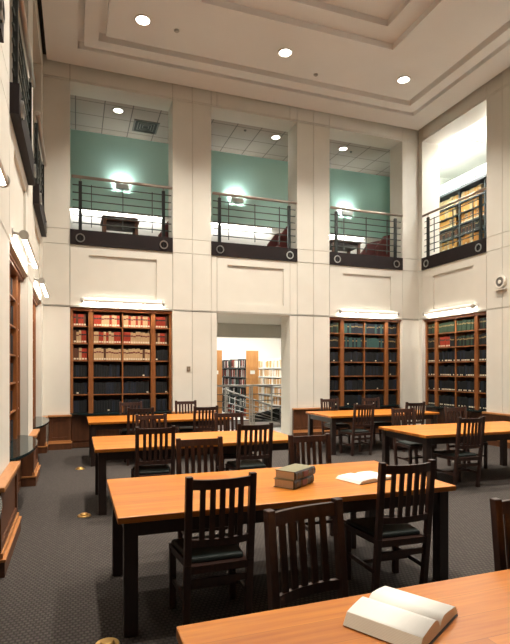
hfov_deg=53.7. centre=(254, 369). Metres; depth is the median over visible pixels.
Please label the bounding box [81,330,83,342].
book
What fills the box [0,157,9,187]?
wall light
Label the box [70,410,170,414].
countertop
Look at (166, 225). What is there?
armchair
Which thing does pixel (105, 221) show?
desk
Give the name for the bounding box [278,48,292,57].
recessed light
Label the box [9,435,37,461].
countertop
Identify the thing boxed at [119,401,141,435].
chair
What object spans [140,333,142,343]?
book
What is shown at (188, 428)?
seat cushion
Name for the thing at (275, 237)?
armchair
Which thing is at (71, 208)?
light
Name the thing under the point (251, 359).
stack
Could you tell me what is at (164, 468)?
seat cushion
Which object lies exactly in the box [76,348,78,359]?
book
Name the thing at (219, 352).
stack
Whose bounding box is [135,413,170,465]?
chair
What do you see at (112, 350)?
book
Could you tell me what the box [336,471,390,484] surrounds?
open book
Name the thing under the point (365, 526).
seat cushion
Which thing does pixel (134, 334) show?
book
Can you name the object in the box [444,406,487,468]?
chair
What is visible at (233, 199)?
wall sconce
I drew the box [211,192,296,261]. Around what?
balcony railing
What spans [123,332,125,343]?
book
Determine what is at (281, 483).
book
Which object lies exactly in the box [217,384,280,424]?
stair railing
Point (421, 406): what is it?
chair
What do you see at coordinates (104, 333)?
book
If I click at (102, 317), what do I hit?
book
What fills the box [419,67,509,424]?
wall
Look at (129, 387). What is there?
books
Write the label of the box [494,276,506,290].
wall speaker
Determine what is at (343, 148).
recessed light
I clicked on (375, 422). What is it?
seat cushion
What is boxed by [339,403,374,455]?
chair
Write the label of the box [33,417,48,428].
countertop
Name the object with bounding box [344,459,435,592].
chair
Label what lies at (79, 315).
book
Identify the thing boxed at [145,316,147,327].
book
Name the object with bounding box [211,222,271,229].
light
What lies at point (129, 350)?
book
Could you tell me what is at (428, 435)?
table
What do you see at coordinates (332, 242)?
desk
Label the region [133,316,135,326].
book
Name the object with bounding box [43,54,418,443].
wall
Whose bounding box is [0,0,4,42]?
balcony railing
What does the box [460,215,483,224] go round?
shelf
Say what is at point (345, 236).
light
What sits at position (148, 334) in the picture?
book
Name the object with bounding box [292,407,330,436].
trim
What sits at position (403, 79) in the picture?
recessed light
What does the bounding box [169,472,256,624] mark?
chair
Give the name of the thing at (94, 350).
book
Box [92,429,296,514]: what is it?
table
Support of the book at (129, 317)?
on the bookcase at (79, 423)
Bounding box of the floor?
[0,411,509,643]
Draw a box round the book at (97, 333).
[96,332,98,342]
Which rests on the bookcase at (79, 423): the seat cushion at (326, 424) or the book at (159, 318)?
the book at (159, 318)
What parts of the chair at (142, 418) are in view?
leg, crest rail, leg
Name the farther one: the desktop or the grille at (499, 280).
the desktop
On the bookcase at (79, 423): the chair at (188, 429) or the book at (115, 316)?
the book at (115, 316)
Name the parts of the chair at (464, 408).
leg, crest rail, leg, leg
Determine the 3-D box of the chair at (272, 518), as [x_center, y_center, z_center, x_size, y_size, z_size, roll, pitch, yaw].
[0.357,1.131,2.193,0.466,0.985,0.554,0,0,-32]
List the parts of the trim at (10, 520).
panel frame, return moulding, moulding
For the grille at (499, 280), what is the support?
attached to the wall speaker
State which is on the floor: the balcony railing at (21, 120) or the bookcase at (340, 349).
the bookcase at (340, 349)
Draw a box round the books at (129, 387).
[10,184,485,441]
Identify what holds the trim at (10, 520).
attached to the wall at (17, 211)
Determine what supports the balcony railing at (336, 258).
attached to the wall at (198, 286)
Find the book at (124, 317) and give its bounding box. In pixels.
[123,316,125,326]
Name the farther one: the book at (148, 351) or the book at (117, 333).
the book at (148, 351)
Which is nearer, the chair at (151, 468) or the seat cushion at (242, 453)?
the chair at (151, 468)
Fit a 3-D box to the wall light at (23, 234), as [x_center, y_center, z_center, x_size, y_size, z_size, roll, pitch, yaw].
[-2.729,-1.417,6.045,0.160,0.118,1.740,0,0,-20]
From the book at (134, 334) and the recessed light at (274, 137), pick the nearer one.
the book at (134, 334)
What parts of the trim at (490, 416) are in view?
panel frame, moulding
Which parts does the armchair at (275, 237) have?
arm, arm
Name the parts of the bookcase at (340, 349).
shelf, shelf, door, panel, cornice, shelf, door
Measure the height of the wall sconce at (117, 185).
0.120 m
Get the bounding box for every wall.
[0,0,42,478]
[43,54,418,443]
[70,129,389,253]
[217,337,280,359]
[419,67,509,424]
[439,177,452,185]
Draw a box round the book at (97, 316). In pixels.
[96,315,98,325]
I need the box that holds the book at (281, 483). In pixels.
[273,475,313,489]
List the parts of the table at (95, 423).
leg, leg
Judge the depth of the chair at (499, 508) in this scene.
2.46 m
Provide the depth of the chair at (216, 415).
7.48 m
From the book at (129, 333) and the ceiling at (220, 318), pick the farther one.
the ceiling at (220, 318)
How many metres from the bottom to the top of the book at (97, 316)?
0.245 m
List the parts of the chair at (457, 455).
leg, seat frame, leg, leg, rail, crest rail, leg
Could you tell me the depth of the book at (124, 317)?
10.79 m
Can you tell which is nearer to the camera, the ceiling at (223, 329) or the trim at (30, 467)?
the trim at (30, 467)
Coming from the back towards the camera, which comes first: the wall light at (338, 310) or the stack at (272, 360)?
the stack at (272, 360)
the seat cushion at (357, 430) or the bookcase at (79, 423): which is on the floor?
the bookcase at (79, 423)
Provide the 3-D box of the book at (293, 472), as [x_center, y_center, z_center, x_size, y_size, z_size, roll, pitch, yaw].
[0.312,0.788,3.868,0.190,0.063,0.300,0,0,35]
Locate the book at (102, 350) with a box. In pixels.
[101,349,103,359]
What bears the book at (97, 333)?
on the bookcase at (79, 423)
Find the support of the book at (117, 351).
on the bookcase at (79, 423)
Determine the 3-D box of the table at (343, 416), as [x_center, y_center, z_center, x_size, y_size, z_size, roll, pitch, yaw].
[2.413,1.254,10.403,2.490,0.740,1.120,0,0,-20]
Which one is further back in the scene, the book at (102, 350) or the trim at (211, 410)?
the trim at (211, 410)
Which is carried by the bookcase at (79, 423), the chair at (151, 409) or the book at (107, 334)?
the book at (107, 334)
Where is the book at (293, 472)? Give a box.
[275,463,315,480]
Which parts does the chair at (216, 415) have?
leg, crest rail, seat frame, leg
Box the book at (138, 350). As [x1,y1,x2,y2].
[137,348,139,360]
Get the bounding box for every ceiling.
[37,0,509,129]
[70,95,485,178]
[217,315,418,324]
[217,323,280,338]
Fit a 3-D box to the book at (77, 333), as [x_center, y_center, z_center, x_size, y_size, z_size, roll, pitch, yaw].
[-3.722,-0.662,10.568,0.048,0.230,0.208,0,0,-20]
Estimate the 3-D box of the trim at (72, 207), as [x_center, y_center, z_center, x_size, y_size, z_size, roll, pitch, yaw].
[-1.406,-3.999,13.599,12.720,0.045,0.035,0,0,-20]
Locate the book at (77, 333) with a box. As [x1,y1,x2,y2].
[76,332,78,342]
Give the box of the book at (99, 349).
[98,348,100,359]
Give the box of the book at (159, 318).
[158,317,160,327]
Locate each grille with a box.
[136,122,154,131]
[496,277,502,286]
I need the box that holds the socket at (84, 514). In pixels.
[77,512,90,517]
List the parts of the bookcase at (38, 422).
cornice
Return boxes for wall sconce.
[115,183,128,189]
[231,197,243,202]
[341,210,352,215]
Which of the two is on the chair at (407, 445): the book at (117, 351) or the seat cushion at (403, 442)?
the seat cushion at (403, 442)
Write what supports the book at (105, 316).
on the bookcase at (79, 423)
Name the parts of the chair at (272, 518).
leg, crest rail, rail, leg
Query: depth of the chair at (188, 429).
10.25 m
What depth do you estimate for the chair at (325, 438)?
4.94 m
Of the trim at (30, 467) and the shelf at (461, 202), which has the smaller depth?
the trim at (30, 467)
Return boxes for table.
[87,413,230,465]
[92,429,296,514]
[107,461,455,637]
[176,569,509,643]
[306,409,439,454]
[378,421,509,476]
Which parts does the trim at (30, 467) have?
return moulding, panel frame, moulding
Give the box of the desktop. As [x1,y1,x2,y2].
[102,215,138,219]
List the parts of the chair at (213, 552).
leg, leg, seat frame, rail, crest rail, leg, leg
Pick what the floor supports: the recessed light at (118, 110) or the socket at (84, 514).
the socket at (84, 514)
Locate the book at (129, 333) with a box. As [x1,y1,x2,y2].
[128,332,130,343]
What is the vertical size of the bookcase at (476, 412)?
2.894 m
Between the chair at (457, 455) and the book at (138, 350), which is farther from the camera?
the book at (138, 350)
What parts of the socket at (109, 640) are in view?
lid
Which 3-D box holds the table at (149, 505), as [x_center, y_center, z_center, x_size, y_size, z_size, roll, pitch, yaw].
[0.169,1.254,3.935,2.490,0.740,1.120,0,0,-20]
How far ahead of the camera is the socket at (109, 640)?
2.97 m
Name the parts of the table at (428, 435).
leg, leg, leg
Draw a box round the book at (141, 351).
[140,350,142,360]
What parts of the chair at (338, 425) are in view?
leg, crest rail, seat frame, leg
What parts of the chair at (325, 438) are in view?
leg, leg, crest rail, leg, leg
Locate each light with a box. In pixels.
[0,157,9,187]
[12,227,38,268]
[34,276,49,297]
[70,207,161,218]
[80,298,164,305]
[112,107,123,113]
[135,14,150,25]
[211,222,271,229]
[271,135,280,139]
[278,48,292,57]
[330,234,364,238]
[337,309,398,315]
[338,146,347,150]
[397,76,410,83]
[422,303,477,315]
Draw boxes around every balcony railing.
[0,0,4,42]
[9,0,35,185]
[33,112,46,236]
[70,174,172,251]
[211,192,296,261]
[329,206,402,269]
[421,187,485,269]
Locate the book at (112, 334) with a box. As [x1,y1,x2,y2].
[111,333,113,343]
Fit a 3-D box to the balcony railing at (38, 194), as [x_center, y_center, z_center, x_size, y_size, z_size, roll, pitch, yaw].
[-3.738,-3.274,8.758,0.147,1.428,2.104,0,0,-20]
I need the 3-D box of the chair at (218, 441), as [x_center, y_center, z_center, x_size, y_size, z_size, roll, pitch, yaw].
[-0.443,1.131,4.505,0.466,0.985,0.554,0,0,-20]
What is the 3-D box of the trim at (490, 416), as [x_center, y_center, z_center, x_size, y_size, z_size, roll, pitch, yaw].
[6.129,1.274,7.944,0.196,0.700,6.556,0,0,-20]
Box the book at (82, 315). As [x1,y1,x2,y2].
[81,314,83,325]
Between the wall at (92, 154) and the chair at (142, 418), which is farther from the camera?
the wall at (92, 154)
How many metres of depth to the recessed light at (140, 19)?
8.97 m
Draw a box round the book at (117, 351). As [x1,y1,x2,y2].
[116,350,118,359]
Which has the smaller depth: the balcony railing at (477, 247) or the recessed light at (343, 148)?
the balcony railing at (477, 247)
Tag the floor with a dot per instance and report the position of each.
(59, 585)
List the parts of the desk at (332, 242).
leg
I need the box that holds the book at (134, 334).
[133,333,135,343]
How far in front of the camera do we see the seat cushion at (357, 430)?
9.55 m
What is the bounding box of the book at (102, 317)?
[101,316,103,326]
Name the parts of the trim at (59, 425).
moulding, panel frame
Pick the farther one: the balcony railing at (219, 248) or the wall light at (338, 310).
the wall light at (338, 310)
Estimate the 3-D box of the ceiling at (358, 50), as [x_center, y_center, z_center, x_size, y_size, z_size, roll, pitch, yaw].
[2.241,-6.536,5.374,10.170,0.680,14.420,0,0,-20]
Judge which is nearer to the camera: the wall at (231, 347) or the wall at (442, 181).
the wall at (442, 181)
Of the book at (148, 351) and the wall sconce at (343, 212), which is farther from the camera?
the wall sconce at (343, 212)
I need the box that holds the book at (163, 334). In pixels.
[162,333,164,343]
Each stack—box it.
[217,350,221,412]
[222,351,257,418]
[258,359,280,411]
[439,163,485,252]
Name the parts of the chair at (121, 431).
leg, crest rail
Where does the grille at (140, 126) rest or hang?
attached to the ceiling vent at (149, 127)
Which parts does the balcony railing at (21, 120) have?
post, rail, rail, rail, rail, rail, handrail, post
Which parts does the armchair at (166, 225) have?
arm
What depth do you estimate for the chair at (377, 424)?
11.27 m
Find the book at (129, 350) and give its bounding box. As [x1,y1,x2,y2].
[128,349,130,360]
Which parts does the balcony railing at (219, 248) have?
post, rail, rail, rail, rail, rail, rail, handrail, post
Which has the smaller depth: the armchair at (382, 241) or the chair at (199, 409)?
the chair at (199, 409)
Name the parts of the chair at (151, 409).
leg, crest rail, leg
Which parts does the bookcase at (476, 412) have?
door, door, cornice, panel, door, shelf, door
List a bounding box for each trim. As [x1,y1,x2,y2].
[0,461,21,577]
[21,429,40,486]
[38,415,47,453]
[48,414,71,449]
[72,207,380,239]
[171,410,215,431]
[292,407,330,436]
[482,411,509,448]
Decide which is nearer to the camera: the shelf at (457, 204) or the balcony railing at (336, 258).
the balcony railing at (336, 258)
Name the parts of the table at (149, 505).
leg, leg, leg, leg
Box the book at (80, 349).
[79,348,81,359]
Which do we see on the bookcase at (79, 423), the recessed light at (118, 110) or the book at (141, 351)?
the book at (141, 351)
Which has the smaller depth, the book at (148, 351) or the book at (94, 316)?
the book at (94, 316)
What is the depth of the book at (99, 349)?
10.63 m
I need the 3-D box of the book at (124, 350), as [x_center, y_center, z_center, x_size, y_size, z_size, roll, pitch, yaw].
[-2.829,-0.309,10.893,0.049,0.245,0.208,0,0,-20]
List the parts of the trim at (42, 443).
return moulding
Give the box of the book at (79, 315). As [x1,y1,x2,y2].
[78,314,80,325]
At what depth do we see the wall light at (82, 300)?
10.51 m
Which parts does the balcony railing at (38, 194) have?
post, rail, rail, rail, rail, handrail, post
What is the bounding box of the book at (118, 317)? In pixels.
[117,315,119,326]
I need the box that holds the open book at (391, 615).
[343,586,457,643]
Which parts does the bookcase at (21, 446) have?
cornice, door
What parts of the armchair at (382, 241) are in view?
arm, arm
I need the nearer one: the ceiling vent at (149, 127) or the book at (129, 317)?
the book at (129, 317)
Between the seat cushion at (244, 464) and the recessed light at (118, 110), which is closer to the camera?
the seat cushion at (244, 464)
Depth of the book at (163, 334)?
11.07 m
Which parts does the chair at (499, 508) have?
crest rail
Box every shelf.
[439,203,458,212]
[439,224,458,233]
[439,235,458,243]
[460,192,483,203]
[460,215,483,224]
[460,226,483,236]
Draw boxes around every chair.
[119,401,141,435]
[124,407,153,465]
[131,425,174,477]
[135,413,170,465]
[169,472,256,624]
[175,400,202,432]
[176,436,238,543]
[189,405,217,459]
[214,412,253,471]
[225,422,272,470]
[263,497,348,610]
[288,433,355,553]
[320,398,350,443]
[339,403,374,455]
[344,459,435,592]
[362,397,391,443]
[391,402,424,451]
[391,407,434,464]
[432,416,485,486]
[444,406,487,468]
[490,497,509,571]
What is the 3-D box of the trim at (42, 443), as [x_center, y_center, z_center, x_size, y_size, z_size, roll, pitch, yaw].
[-4.164,1.274,9.869,0.196,0.700,0.356,0,0,-20]
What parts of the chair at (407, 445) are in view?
leg, crest rail, leg, leg, seat frame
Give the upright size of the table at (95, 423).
0.740 m
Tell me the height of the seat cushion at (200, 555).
0.032 m
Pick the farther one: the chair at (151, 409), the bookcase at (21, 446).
the chair at (151, 409)
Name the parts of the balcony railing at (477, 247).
post, handrail, rail, rail, rail, rail, rail, rail, post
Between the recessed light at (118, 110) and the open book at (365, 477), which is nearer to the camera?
the open book at (365, 477)
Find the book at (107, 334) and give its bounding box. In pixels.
[106,333,108,342]
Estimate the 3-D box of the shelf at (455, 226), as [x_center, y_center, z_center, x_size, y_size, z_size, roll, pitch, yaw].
[5.617,-3.978,14.358,0.320,0.036,0.878,0,0,-20]
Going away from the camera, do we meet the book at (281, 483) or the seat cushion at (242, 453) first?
the book at (281, 483)
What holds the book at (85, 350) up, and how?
on the bookcase at (79, 423)
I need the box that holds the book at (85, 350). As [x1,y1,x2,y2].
[84,349,86,359]
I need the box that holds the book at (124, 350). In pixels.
[123,349,125,360]
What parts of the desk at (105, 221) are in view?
leg, leg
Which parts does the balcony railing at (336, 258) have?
post, rail, rail, rail, rail, rail, rail, handrail, post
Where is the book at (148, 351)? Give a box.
[147,350,149,360]
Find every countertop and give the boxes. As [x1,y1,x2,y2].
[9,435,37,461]
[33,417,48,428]
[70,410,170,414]
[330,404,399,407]
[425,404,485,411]
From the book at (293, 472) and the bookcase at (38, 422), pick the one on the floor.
the bookcase at (38, 422)
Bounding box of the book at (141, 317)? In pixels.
[140,316,142,327]
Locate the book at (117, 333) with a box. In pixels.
[116,332,118,343]
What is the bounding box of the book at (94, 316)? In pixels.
[93,315,95,325]
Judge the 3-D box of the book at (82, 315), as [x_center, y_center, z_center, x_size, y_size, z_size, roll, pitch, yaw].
[-3.635,-1.024,10.603,0.048,0.245,0.208,0,0,-20]
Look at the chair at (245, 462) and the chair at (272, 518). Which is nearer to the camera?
the chair at (272, 518)
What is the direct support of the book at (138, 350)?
on the bookcase at (79, 423)
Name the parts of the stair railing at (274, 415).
rail, rail, handrail, post, rail, sloping rail, sloping rail, post, sloping rail, sloping rail, post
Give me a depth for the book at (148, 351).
10.96 m
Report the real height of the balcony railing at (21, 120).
1.428 m
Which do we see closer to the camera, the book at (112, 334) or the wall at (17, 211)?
the wall at (17, 211)
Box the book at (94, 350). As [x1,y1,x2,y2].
[93,349,95,359]
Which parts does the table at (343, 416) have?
leg, leg, leg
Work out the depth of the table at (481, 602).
1.75 m
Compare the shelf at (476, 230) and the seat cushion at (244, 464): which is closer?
the seat cushion at (244, 464)
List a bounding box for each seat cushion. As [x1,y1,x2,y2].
[133,464,168,474]
[171,533,242,563]
[178,426,197,430]
[223,452,252,454]
[227,459,265,468]
[325,423,349,425]
[340,428,368,432]
[346,515,419,537]
[370,421,391,423]
[398,440,422,445]
[434,450,475,456]
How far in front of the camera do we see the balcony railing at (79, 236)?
10.63 m
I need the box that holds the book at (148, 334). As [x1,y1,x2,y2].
[146,333,149,343]
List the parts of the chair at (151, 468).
leg, seat frame, rail, crest rail, leg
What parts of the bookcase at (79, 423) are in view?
shelf, door, shelf, shelf, shelf, door, panel, cornice, shelf, shelf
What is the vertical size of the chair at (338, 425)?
0.985 m
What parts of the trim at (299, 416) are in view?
moulding, panel frame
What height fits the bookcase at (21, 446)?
2.894 m
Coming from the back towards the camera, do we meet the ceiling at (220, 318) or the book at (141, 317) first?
the ceiling at (220, 318)
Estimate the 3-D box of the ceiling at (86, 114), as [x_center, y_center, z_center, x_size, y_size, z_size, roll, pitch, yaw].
[2.928,-6.006,6.723,12.370,0.100,15.900,0,0,-20]
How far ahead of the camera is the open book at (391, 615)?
1.72 m
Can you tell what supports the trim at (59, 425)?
attached to the wall at (198, 286)
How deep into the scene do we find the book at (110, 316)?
10.70 m
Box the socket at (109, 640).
[96,637,119,643]
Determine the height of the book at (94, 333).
0.245 m
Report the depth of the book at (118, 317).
10.75 m
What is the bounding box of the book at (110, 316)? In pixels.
[109,315,111,326]
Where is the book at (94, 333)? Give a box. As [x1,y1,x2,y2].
[93,332,95,342]
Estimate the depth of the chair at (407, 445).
8.22 m
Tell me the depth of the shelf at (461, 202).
13.49 m
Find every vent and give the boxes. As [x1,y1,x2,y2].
[0,496,1,517]
[132,119,159,134]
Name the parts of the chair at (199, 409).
leg, rail, crest rail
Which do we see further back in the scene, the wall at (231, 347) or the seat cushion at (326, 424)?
the wall at (231, 347)
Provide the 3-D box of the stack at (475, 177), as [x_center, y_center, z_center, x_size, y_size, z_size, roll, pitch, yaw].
[6.360,-3.971,12.181,0.380,2.630,5.560,0,0,-20]
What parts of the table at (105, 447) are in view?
leg, leg, leg, leg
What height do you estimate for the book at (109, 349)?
0.262 m
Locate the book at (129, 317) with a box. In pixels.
[128,316,130,326]
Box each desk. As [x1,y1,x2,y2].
[100,217,139,234]
[330,239,361,253]
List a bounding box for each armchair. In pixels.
[158,222,167,236]
[267,227,286,247]
[360,235,389,256]
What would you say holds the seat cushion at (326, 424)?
on the chair at (338, 425)
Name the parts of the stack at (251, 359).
panel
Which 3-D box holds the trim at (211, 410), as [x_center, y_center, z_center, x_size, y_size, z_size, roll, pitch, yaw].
[-1.352,1.274,11.153,1.024,0.700,0.196,0,0,-20]
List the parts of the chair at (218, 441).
leg, crest rail, leg, leg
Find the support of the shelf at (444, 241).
attached to the stack at (475, 177)
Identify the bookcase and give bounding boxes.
[9,251,37,491]
[33,294,48,428]
[70,307,171,447]
[330,317,400,434]
[424,312,485,423]
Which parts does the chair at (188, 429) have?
leg, crest rail, seat frame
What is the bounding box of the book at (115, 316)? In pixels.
[114,315,116,326]
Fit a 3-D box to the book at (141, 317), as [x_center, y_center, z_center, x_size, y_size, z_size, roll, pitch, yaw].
[-2.491,-1.033,11.011,0.047,0.262,0.208,0,0,-20]
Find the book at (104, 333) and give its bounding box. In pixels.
[103,332,105,342]
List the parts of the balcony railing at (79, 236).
post, rail, rail, rail, rail, rail, rail, handrail, post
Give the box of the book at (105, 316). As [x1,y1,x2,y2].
[104,315,106,326]
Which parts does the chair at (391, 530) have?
leg, leg, seat frame, leg, rail, crest rail, leg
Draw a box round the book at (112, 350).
[111,349,113,359]
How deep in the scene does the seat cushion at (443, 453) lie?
6.99 m
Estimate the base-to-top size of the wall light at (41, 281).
0.118 m
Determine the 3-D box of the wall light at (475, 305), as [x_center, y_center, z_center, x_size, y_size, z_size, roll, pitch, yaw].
[4.607,-1.417,12.013,0.160,0.118,1.740,0,0,-20]
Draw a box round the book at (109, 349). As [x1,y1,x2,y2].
[108,348,110,359]
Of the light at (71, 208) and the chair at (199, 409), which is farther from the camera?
the light at (71, 208)
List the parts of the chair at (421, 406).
leg, crest rail, leg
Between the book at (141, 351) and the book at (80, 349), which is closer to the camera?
the book at (80, 349)
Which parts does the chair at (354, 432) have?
leg, leg, seat frame, leg, rail, crest rail, leg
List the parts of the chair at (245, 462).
leg, seat frame, rail, crest rail, leg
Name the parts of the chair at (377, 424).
leg, crest rail, leg, seat frame, leg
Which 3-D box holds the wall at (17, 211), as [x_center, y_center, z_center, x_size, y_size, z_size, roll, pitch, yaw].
[-2.248,-2.376,3.642,0.550,8.000,13.570,0,0,-20]

